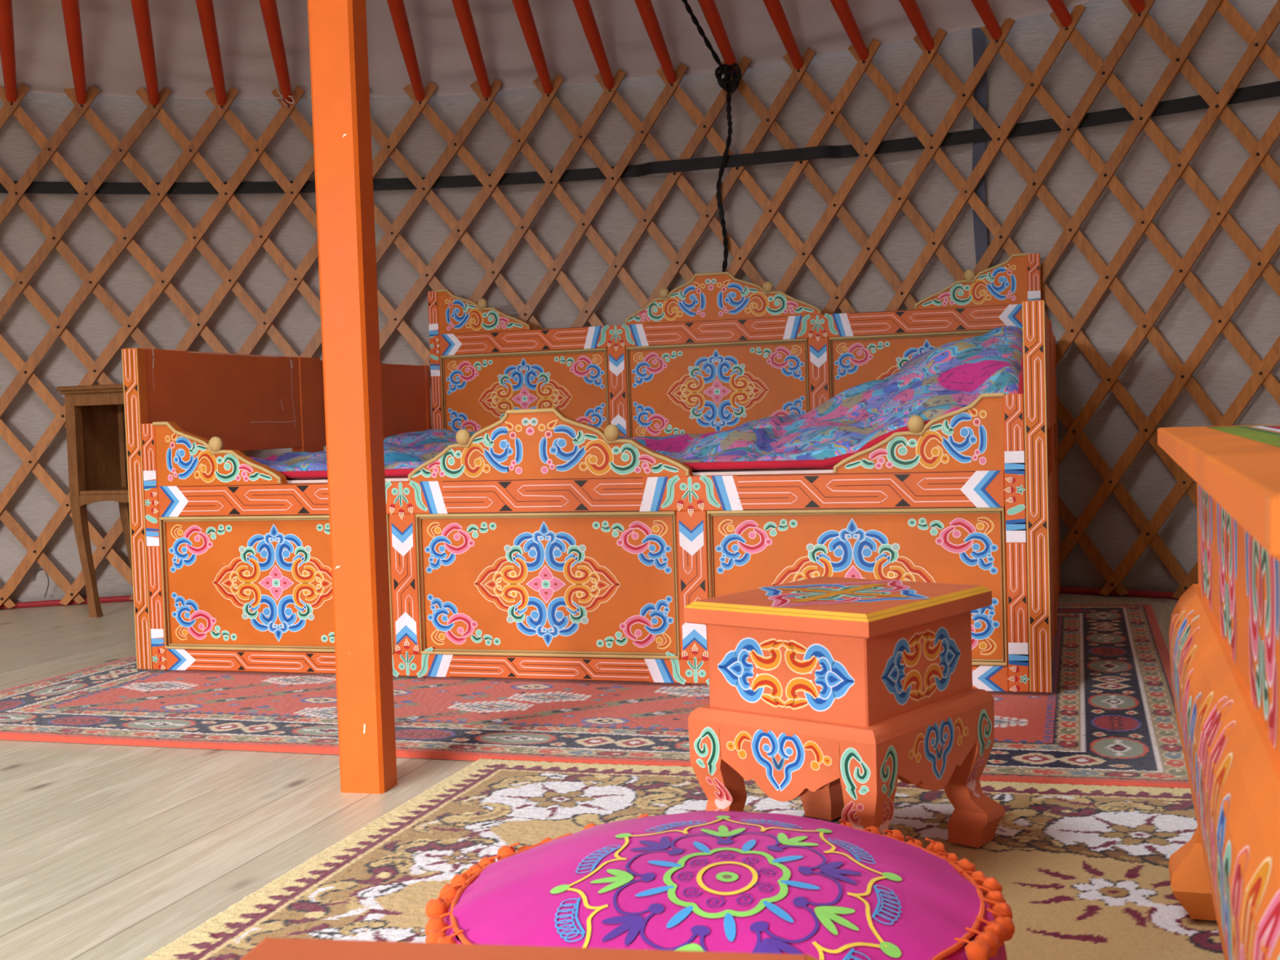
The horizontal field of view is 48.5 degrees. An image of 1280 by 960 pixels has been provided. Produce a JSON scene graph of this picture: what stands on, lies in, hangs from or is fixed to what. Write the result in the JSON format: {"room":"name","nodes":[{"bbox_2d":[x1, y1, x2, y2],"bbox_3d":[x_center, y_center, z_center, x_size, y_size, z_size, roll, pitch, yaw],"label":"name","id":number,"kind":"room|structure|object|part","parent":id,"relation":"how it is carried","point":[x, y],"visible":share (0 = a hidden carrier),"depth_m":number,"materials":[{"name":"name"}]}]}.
{"room":"traditional dwelling","nodes":[
{"label":"traditional dwelling","id":0,"kind":"room"},
{"bbox_2d":[0,0,1093,99],"bbox_3d":[-0.948,-1.739,1.036,7.420,1.294,7.499,-1,3,17],"label":"ceiling","id":1,"kind":"structure","parent":0,"point":[113,63],"depth_m":4.47,"materials":[{"name":"fabric"}]},
{"bbox_2d":[0,593,1178,959],"bbox_3d":[-0.835,0.562,1.128,7.582,0.060,7.582,-1,3,17],"label":"floor","id":2,"kind":"structure","parent":0,"point":[108,851],"depth_m":2.05,"materials":[{"name":"beige wood"}]},
{"bbox_2d":[56,383,132,617],"bbox_3d":[-1.501,0.058,4.355,0.428,0.700,0.282,-1,3,17],"label":"nightstand","id":3,"kind":"object","parent":2,"relation":"on","point":[95,415],"visible":0.39,"depth_m":4.30,"materials":[{"name":"brown wood"}]},
{"bbox_3d":[-1.683,0.078,4.299,0.076,0.677,0.033,-1,3,17],"label":"leg","id":4,"kind":"part","parent":3,"relation":"part of","materials":[{"name":"brown wood"}]},
{"bbox_3d":[-1.617,0.066,4.513,0.076,0.677,0.033,-1,3,17],"label":"leg","id":5,"kind":"part","parent":3,"relation":"part of","materials":[{"name":"brown wood"}]},
{"bbox_2d":[307,0,397,793],"bbox_3d":[-0.462,-1.001,2.107,0.074,2.950,0.064,-1,3,17],"label":"support column","id":6,"kind":"structure","parent":2,"relation":"on","point":[338,33],"depth_m":2.12,"materials":[{"name":"paint"}]},
{"bbox_2d":[0,586,1177,608],"bbox_3d":[-0.043,0.362,4.122,5.248,0.018,1.120,-1,3,15],"label":"tube","id":7,"kind":"object","parent":2,"relation":"on","point":[1141,593],"visible":0.24,"depth_m":4.12,"materials":[{"name":"paint"}]},
{"bbox_2d":[0,604,1190,788],"bbox_3d":[-0.058,0.405,3.240,2.401,0.013,1.883,-1,3,17],"label":"patterned rug","id":8,"kind":"object","parent":2,"relation":"on","point":[1108,717],"visible":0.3,"depth_m":2.63,"materials":[{"name":"carpet"}]},
{"bbox_2d":[121,253,1060,693],"bbox_3d":[0.024,-0.110,3.655,2.000,0.972,1.577,-1,3,17],"label":"bed","id":9,"kind":"object","parent":8,"relation":"on","point":[542,543],"visible":0.79,"depth_m":3.02,"materials":[{"name":"paint"}]},
{"bbox_3d":[-1.132,0.066,3.224,0.040,0.728,0.033,-1,3,17],"label":"corner post","id":10,"kind":"part","parent":9,"relation":"part of","materials":[{"name":"paint"}]},
{"bbox_3d":[-0.803,0.227,3.118,0.570,0.298,0.012,-1,3,17],"label":"gold moulding","id":11,"kind":"part","parent":9,"relation":"part of","materials":[{"name":"paint"}]},
{"bbox_3d":[-0.799,0.226,3.131,0.571,0.299,0.011,-1,3,17],"label":"painted panel","id":12,"kind":"part","parent":9,"relation":"part of","materials":[{"name":"paint"}]},
{"bbox_3d":[-0.372,-0.260,4.541,0.570,0.298,0.012,-1,3,17],"label":"gold moulding","id":13,"kind":"part","parent":9,"relation":"part of","materials":[{"name":"paint"}]},
{"bbox_3d":[-0.368,-0.261,4.554,0.571,0.299,0.011,-1,3,17],"label":"painted panel","id":14,"kind":"part","parent":9,"relation":"part of","materials":[{"name":"paint"}]},
{"bbox_3d":[-0.197,0.216,2.931,0.571,0.298,0.012,-1,3,17],"label":"gold moulding","id":15,"kind":"part","parent":9,"relation":"part of","materials":[{"name":"paint"}]},
{"bbox_3d":[-0.193,0.215,2.943,0.572,0.299,0.011,-1,3,17],"label":"painted panel","id":16,"kind":"part","parent":9,"relation":"part of","materials":[{"name":"paint"}]},
{"bbox_2d":[287,468,833,483],"bbox_3d":[0.024,-0.021,3.651,1.895,0.052,1.464,-1,3,17],"label":"mattress","id":17,"kind":"object","parent":9,"relation":"on","point":[831,470],"visible":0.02,"depth_m":2.85,"materials":[{"name":"cloth"}]},
{"bbox_2d":[249,325,1023,479],"bbox_3d":[0.017,-0.198,3.638,1.906,0.299,1.441,-1,3,17],"label":"quilt","id":18,"kind":"object","parent":17,"relation":"on","point":[948,377],"visible":0.48,"depth_m":3.05,"materials":[{"name":"fabric"}]},
{"bbox_3d":[-0.193,0.136,2.937,1.920,0.560,0.030,-1,3,17],"label":"board frame","id":19,"kind":"part","parent":9,"relation":"part of","materials":[{"name":"paint"}]},
{"bbox_3d":[0.234,-0.271,4.354,0.571,0.298,0.012,-1,3,17],"label":"gold moulding","id":20,"kind":"part","parent":9,"relation":"part of","materials":[{"name":"paint"}]},
{"bbox_3d":[0.238,-0.272,4.366,0.572,0.299,0.011,-1,3,17],"label":"painted panel","id":21,"kind":"part","parent":9,"relation":"part of","materials":[{"name":"paint"}]},
{"bbox_3d":[0.238,-0.343,4.359,1.920,0.577,0.028,-1,3,17],"label":"board frame","id":22,"kind":"part","parent":9,"relation":"part of","materials":[{"name":"paint"}]},
{"bbox_3d":[0.411,0.205,2.742,0.572,0.298,0.012,-1,3,17],"label":"gold moulding","id":23,"kind":"part","parent":9,"relation":"part of","materials":[{"name":"paint"}]},
{"bbox_3d":[0.415,0.204,2.755,0.574,0.299,0.011,-1,3,17],"label":"painted panel","id":24,"kind":"part","parent":9,"relation":"part of","materials":[{"name":"paint"}]},
{"bbox_3d":[0.847,-0.283,4.178,0.574,0.299,0.011,-1,3,17],"label":"painted panel","id":25,"kind":"part","parent":9,"relation":"part of","materials":[{"name":"paint"}]},
{"bbox_3d":[0.843,-0.282,4.165,0.572,0.298,0.012,-1,3,17],"label":"gold moulding","id":26,"kind":"part","parent":9,"relation":"part of","materials":[{"name":"paint"}]},
{"bbox_3d":[0.740,0.032,2.645,0.039,0.728,0.033,-1,3,17],"label":"corner post","id":27,"kind":"part","parent":9,"relation":"part of","materials":[{"name":"paint"}]},
{"bbox_2d":[140,758,1224,959],"bbox_3d":[0.257,0.494,1.038,1.746,0.012,2.132,-1,3,17],"label":"rug","id":28,"kind":"object","parent":2,"relation":"on","point":[1082,871],"visible":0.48,"depth_m":1.76,"materials":[{"name":"carpet"}]},
{"bbox_2d":[240,937,818,959],"bbox_3d":[-0.066,0.364,0.474,0.275,0.318,0.303,-1,3,10],"label":"table","id":29,"kind":"object","parent":28,"relation":"on","point":[269,948],"visible":1,"depth_m":0.60,"materials":[{"name":"paint"}]},
{"bbox_2d":[425,808,1014,959],"bbox_3d":[0.069,0.402,1.275,0.518,0.167,0.520,-1,3,17],"label":"floor cushion","id":30,"kind":"object","parent":28,"relation":"on","point":[709,881],"visible":0.98,"depth_m":1.19,"materials":[{"name":"fabric"}]},
{"bbox_3d":[0.070,0.430,1.277,0.504,0.110,0.507,-1,3,17],"label":"panel","id":31,"kind":"part","parent":30,"relation":"part of","materials":[{"name":"fabric"}]},
{"bbox_2d":[684,576,1005,848],"bbox_3d":[0.249,0.296,1.738,0.275,0.319,0.303,0,3,40],"label":"stool","id":32,"kind":"object","parent":28,"relation":"on","point":[827,692],"visible":1,"depth_m":1.65,"materials":[{"name":"paint"}]},
{"bbox_3d":[0.093,0.369,1.718,0.062,0.186,0.062,0,3,40],"label":"leg","id":33,"kind":"part","parent":32,"relation":"part of","materials":[{"name":"paint"}]},
{"bbox_3d":[0.247,0.356,1.902,0.062,0.186,0.062,0,3,40],"label":"leg","id":34,"kind":"part","parent":32,"relation":"part of","materials":[{"name":"paint"}]},
{"bbox_3d":[0.245,0.150,1.732,0.254,0.027,0.296,0,3,40],"label":"seat","id":35,"kind":"part","parent":32,"relation":"part of","materials":[{"name":"paint"}]},
{"bbox_3d":[0.256,0.370,1.581,0.062,0.186,0.062,0,3,40],"label":"leg","id":36,"kind":"part","parent":32,"relation":"part of","materials":[{"name":"paint"}]},
{"bbox_3d":[0.410,0.356,1.765,0.062,0.186,0.062,0,3,40],"label":"leg","id":37,"kind":"part","parent":32,"relation":"part of","materials":[{"name":"paint"}]},
{"bbox_2d":[1157,424,1279,959],"bbox_3d":[0.666,0.224,0.894,0.600,0.512,1.154,-1,3,18],"label":"cabinet","id":38,"kind":"object","parent":28,"relation":"on","point":[1224,628],"visible":1,"depth_m":0.88,"materials":[{"name":"paint"}]},
{"bbox_3d":[0.599,0.283,1.479,0.093,0.346,0.093,-1,3,18],"label":"leg","id":39,"kind":"part","parent":38,"relation":"part of","materials":[{"name":"paint"}]},
{"bbox_2d":[0,0,1279,602],"bbox_3d":[-0.864,-0.367,1.087,7.427,1.802,7.426,-1,3,17],"label":"wall","id":40,"kind":"structure","parent":0,"point":[1223,373],"depth_m":4.55,"materials":[{"name":"fabric"}]},
{"bbox_2d":[0,0,17,102],"bbox_3d":[-1.499,-1.773,3.203,0.049,1.238,2.765,-3,3,-22],"label":"pole","id":41,"kind":"object","parent":40,"relation":"on","point":[6,28],"visible":1,"depth_m":4.27,"materials":[{"name":"paint"}]},
{"bbox_2d":[61,0,87,104],"bbox_3d":[-1.381,-1.778,3.237,0.049,1.238,2.753,-3,3,-18],"label":"pole","id":42,"kind":"object","parent":40,"relation":"on","point":[71,12],"visible":1,"depth_m":4.29,"materials":[{"name":"paint"}]},
{"bbox_2d":[130,0,159,105],"bbox_3d":[-1.253,-1.783,3.265,0.049,1.238,2.741,-3,3,-14],"label":"pole","id":43,"kind":"object","parent":40,"relation":"on","point":[140,9],"visible":1,"depth_m":4.33,"materials":[{"name":"paint"}]},
{"bbox_2d":[195,0,226,106],"bbox_3d":[-1.129,-1.788,3.285,0.048,1.238,2.731,-2,3,-11],"label":"pole","id":44,"kind":"object","parent":40,"relation":"on","point":[205,7],"visible":1,"depth_m":4.36,"materials":[{"name":"paint"}]},
{"bbox_2d":[258,0,293,105],"bbox_3d":[-1.005,-1.793,3.298,0.048,1.238,2.721,-2,3,-7],"label":"pole","id":45,"kind":"object","parent":40,"relation":"on","point":[268,7],"visible":0.94,"depth_m":4.38,"materials":[{"name":"paint"}]},
{"bbox_2d":[266,84,294,106],"bbox_3d":[-1.174,-1.255,4.640,0.110,0.078,0.041,-1,3,17],"label":"string","id":46,"kind":"object","parent":45,"relation":"attached to","point":[281,97],"visible":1,"depth_m":4.63,"materials":[{"name":"paint"}]},
{"bbox_2d":[386,0,424,101],"bbox_3d":[-0.749,-1.801,3.301,0.048,1.237,2.704,-2,3,0],"label":"pole","id":47,"kind":"object","parent":40,"relation":"on","point":[397,7],"visible":1,"depth_m":4.40,"materials":[{"name":"paint"}]},
{"bbox_2d":[451,0,491,97],"bbox_3d":[-0.619,-1.805,3.291,0.048,1.237,2.698,-2,3,4],"label":"pole","id":48,"kind":"object","parent":40,"relation":"on","point":[462,9],"visible":1,"depth_m":4.39,"materials":[{"name":"paint"}]},
{"bbox_2d":[511,0,552,93],"bbox_3d":[-0.499,-1.808,3.275,0.047,1.237,2.692,-1,3,8],"label":"pole","id":49,"kind":"object","parent":40,"relation":"on","point":[522,9],"visible":1,"depth_m":4.38,"materials":[{"name":"paint"}]},
{"bbox_2d":[572,0,614,88],"bbox_3d":[-0.380,-1.811,3.252,0.048,1.237,2.688,-1,3,11],"label":"pole","id":50,"kind":"object","parent":40,"relation":"on","point":[583,7],"visible":1,"depth_m":4.35,"materials":[{"name":"paint"}]},
{"bbox_2d":[0,80,1279,194],"bbox_3d":[-0.009,-0.978,4.055,5.041,0.038,1.054,-1,3,17],"label":"strap","id":51,"kind":"object","parent":40,"relation":"attached to","point":[1269,90],"visible":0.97,"depth_m":4.49,"materials":[{"name":"fabric"}]},
{"bbox_2d":[634,0,676,84],"bbox_3d":[-0.263,-1.813,3.222,0.048,1.237,2.686,-1,3,15],"label":"pole","id":52,"kind":"object","parent":40,"relation":"on","point":[645,7],"visible":1,"depth_m":4.32,"materials":[{"name":"paint"}]},
{"bbox_2d":[697,0,737,75],"bbox_3d":[-0.146,-1.815,3.185,0.048,1.237,2.684,-1,3,19],"label":"pole","id":53,"kind":"object","parent":40,"relation":"on","point":[708,7],"visible":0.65,"depth_m":4.26,"materials":[{"name":"paint"}]},
{"bbox_2d":[762,0,803,69],"bbox_3d":[-0.033,-1.817,3.141,0.048,1.238,2.683,-1,3,22],"label":"pole","id":54,"kind":"object","parent":40,"relation":"on","point":[774,7],"visible":1,"depth_m":4.23,"materials":[{"name":"paint"}]},
{"bbox_2d":[830,0,868,60],"bbox_3d":[0.079,-1.818,3.092,0.048,1.238,2.683,-1,3,26],"label":"pole","id":55,"kind":"object","parent":40,"relation":"on","point":[842,7],"visible":1,"depth_m":4.17,"materials":[{"name":"paint"}]},
{"bbox_2d":[898,0,934,50],"bbox_3d":[0.185,-1.819,3.037,0.048,1.238,2.685,0,3,30],"label":"pole","id":56,"kind":"object","parent":40,"relation":"on","point":[911,8],"visible":1,"depth_m":4.11,"materials":[{"name":"paint"}]},
{"bbox_2d":[970,0,1001,39],"bbox_3d":[0.288,-1.820,2.976,0.048,1.238,2.687,0,3,33],"label":"pole","id":57,"kind":"object","parent":40,"relation":"on","point":[983,7],"visible":1,"depth_m":4.04,"materials":[{"name":"paint"}]},
{"bbox_2d":[1046,0,1071,26],"bbox_3d":[0.388,-1.820,2.909,0.048,1.238,2.691,0,3,37],"label":"pole","id":58,"kind":"object","parent":40,"relation":"on","point":[1059,7],"visible":1,"depth_m":3.95,"materials":[{"name":"paint"}]},
{"bbox_2d":[1127,0,1145,13],"bbox_3d":[0.484,-1.820,2.837,0.048,1.238,2.695,0,3,40],"label":"pole","id":59,"kind":"object","parent":40,"relation":"on","point":[1138,6],"visible":1,"depth_m":3.86,"materials":[{"name":"paint"}]},
{"bbox_2d":[0,0,1279,608],"bbox_3d":[-0.322,-0.448,3.872,6.036,1.670,1.609,-1,3,11],"label":"wall","id":60,"kind":"structure","parent":0,"point":[1259,151],"depth_m":4.45,"materials":[{"name":"brown wood"}]},
{"bbox_2d":[32,568,48,597],"bbox_3d":[-1.942,0.334,4.603,0.063,0.096,0.003,-1,3,17],"label":"wire hook","id":61,"kind":"object","parent":60,"relation":"attached to","point":[39,568],"visible":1,"depth_m":4.60,"materials":[{"name":"paint"}]},
{"bbox_2d":[681,0,741,271],"bbox_3d":[0.067,-1.130,3.846,0.106,1.421,1.328,-1,3,19],"label":"cord","id":62,"kind":"object","parent":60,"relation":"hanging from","point":[726,83],"visible":0.91,"depth_m":4.43,"materials":[{"name":"fabric fibre"}]},
{"bbox_2d":[971,27,987,265],"bbox_3d":[1.018,-0.558,4.217,0.052,1.660,0.002,0,3,31],"label":"strip","id":63,"kind":"object","parent":60,"relation":"hanging from","point":[979,44],"visible":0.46,"depth_m":4.20,"materials":[{"name":"paint"}]}
]}

